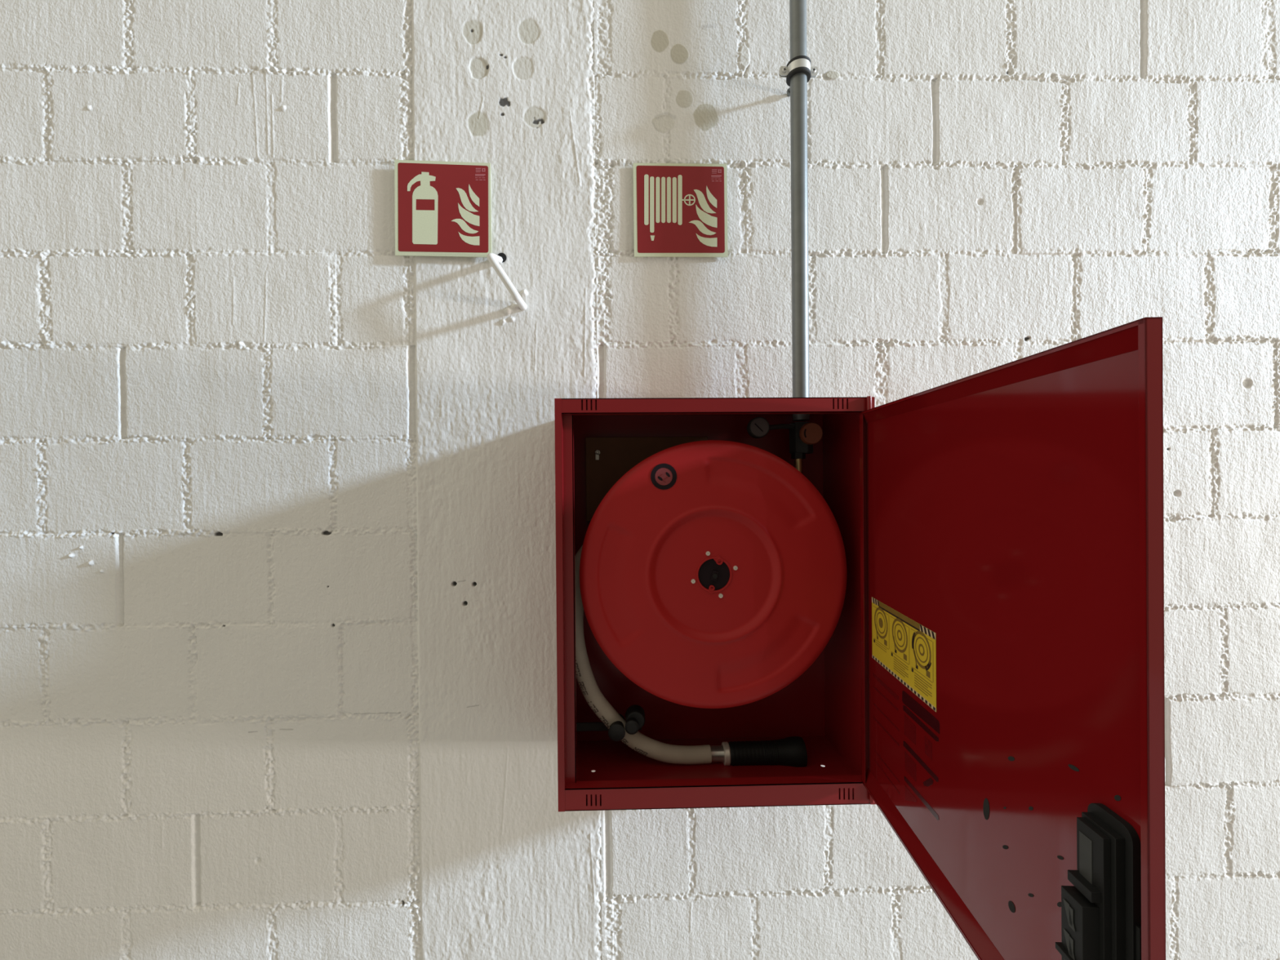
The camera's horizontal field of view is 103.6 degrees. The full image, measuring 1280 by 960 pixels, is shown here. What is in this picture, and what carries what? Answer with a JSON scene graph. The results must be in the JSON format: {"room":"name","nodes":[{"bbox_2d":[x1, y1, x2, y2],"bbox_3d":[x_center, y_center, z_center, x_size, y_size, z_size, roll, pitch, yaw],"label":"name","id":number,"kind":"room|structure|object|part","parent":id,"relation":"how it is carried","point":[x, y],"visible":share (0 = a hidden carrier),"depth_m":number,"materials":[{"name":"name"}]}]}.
{"room":"industrial building interior","nodes":[
{"label":"industrial building interior","id":0,"kind":"room"},
{"bbox_2d":[412,0,602,959],"bbox_3d":[-0.289,-0.186,1.094,0.392,3.370,0.018,0,0,-1],"label":"column","id":1,"kind":"structure","parent":0,"point":[507,85],"depth_m":1.09,"materials":[{"name":"white paint"}]},
{"bbox_2d":[394,160,491,257],"bbox_3d":[-0.422,-0.581,1.084,0.205,0.208,0.012,0,0,-1],"label":"fire extinguisher sign","id":2,"kind":"object","parent":1,"relation":"attached to","point":[442,208],"visible":0.99,"depth_m":1.08,"materials":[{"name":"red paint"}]},
{"bbox_2d":[475,168,485,180],"bbox_3d":[-0.342,-0.655,1.079,0.022,0.026,0.001,0,0,-1],"label":"print","id":3,"kind":"object","parent":2,"relation":"attached to","point":[480,173],"depth_m":1.08},
{"bbox_2d":[486,253,527,310],"bbox_3d":[-0.280,-0.429,1.062,0.070,0.125,0.076,0,0,-1],"label":"wall bracket","id":4,"kind":"object","parent":1,"relation":"attached to","point":[495,260],"visible":1,"depth_m":1.03,"materials":[{"name":"white metal"}]},
{"bbox_2d":[0,0,1279,959],"bbox_3d":[0.089,-0.189,1.105,6.580,3.370,0.017,0,0,-1],"label":"wall","id":5,"kind":"structure","parent":0,"point":[210,737],"depth_m":1.09,"materials":[{"name":"white brick"}]},
{"bbox_2d":[633,163,728,257],"bbox_3d":[0.088,-0.587,1.098,0.205,0.203,0.007,0,0,-1],"label":"sign","id":6,"kind":"object","parent":5,"relation":"attached to","point":[680,210],"visible":1,"depth_m":1.09,"materials":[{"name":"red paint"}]},
{"bbox_2d":[711,168,721,181],"bbox_3d":[0.166,-0.663,1.096,0.022,0.026,0.001,0,0,-1],"label":"print","id":7,"kind":"object","parent":6,"relation":"on","point":[716,174],"depth_m":1.10},
{"bbox_2d":[789,0,809,421],"bbox_3d":[0.328,-0.999,1.044,0.034,1.750,0.034,0,0,-1],"label":"pipe","id":8,"kind":"object","parent":5,"relation":"attached to","point":[797,8],"visible":1,"depth_m":1.03,"materials":[{"name":"metal"}]},
{"bbox_2d":[778,55,817,96],"bbox_3d":[0.337,-0.847,1.060,0.072,0.030,0.083,0,0,29],"label":"clamp","id":9,"kind":"object","parent":8,"relation":"attached to","point":[799,64],"visible":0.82,"depth_m":1.03,"materials":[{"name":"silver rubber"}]},
{"bbox_2d":[554,316,1165,959],"bbox_3d":[0.137,0.212,0.726,0.554,0.709,0.750,0,0,-1],"label":"cabinet","id":10,"kind":"object","parent":5,"relation":"attached to","point":[988,677],"visible":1,"depth_m":0.56,"materials":[{"name":"red metal"}]},
{"bbox_2d":[576,704,644,741],"bbox_3d":[-0.066,0.481,0.996,0.152,0.063,0.075,0,0,-1],"label":"guide","id":11,"kind":"object","parent":10,"relation":"attached to","point":[634,714],"visible":0.91,"depth_m":0.98,"materials":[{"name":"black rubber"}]},
{"bbox_3d":[-0.070,0.505,1.032,0.146,0.017,0.004,0,0,-1],"label":"arm","id":12,"kind":"part","parent":11,"relation":"part of","materials":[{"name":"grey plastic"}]},
{"bbox_3d":[-0.009,0.468,0.993,0.038,0.038,0.030,0,0,-1],"label":"bracket plate","id":13,"kind":"part","parent":11,"relation":"part of","materials":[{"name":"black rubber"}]},
{"bbox_2d":[574,545,807,767],"bbox_3d":[0.091,0.323,1.003,0.470,0.506,0.061,0,0,-1],"label":"fire hose","id":14,"kind":"object","parent":10,"relation":"in","point":[791,751],"visible":0.86,"depth_m":0.99,"materials":[{"name":"rubber"}]},
{"bbox_2d":[579,436,846,708],"bbox_3d":[0.133,0.162,1.005,0.489,0.508,0.193,0,0,-1],"label":"hose reel","id":15,"kind":"object","parent":10,"relation":"in","point":[713,573],"visible":1,"depth_m":0.91,"materials":[{"name":"red plastic"}]},
{"bbox_2d":[789,422,822,473],"bbox_3d":[0.335,-0.052,1.022,0.048,0.133,0.096,0,0,-1],"label":"valve","id":16,"kind":"object","parent":10,"relation":"in","point":[802,437],"visible":0.94,"depth_m":1.03,"materials":[{"name":"orange plastic"}]},
{"bbox_2d":[746,417,795,438],"bbox_3d":[0.271,-0.104,1.010,0.122,0.041,0.033,-1,0,-19],"label":"pressure gauge","id":17,"kind":"object","parent":16,"relation":"attached to","point":[757,427],"visible":1,"depth_m":0.99,"materials":[{"name":"grey plastic"}]},
{"bbox_3d":[0.289,-0.107,1.019,0.083,0.016,0.015,-1,0,-28],"label":"stem","id":18,"kind":"part","parent":17,"relation":"part of","materials":[{"name":"black metal"}]},
{"bbox_3d":[0.333,-0.091,0.982,0.043,0.043,0.015,0,0,-1],"label":"orange knob","id":19,"kind":"part","parent":16,"relation":"part of","materials":[{"name":"plastic"}]},
{"bbox_3d":[0.378,0.205,0.616,0.047,0.642,0.518,0,0,-1],"label":"door","id":20,"kind":"part","parent":10,"relation":"part of","materials":[{"name":"red paint"}]}
]}

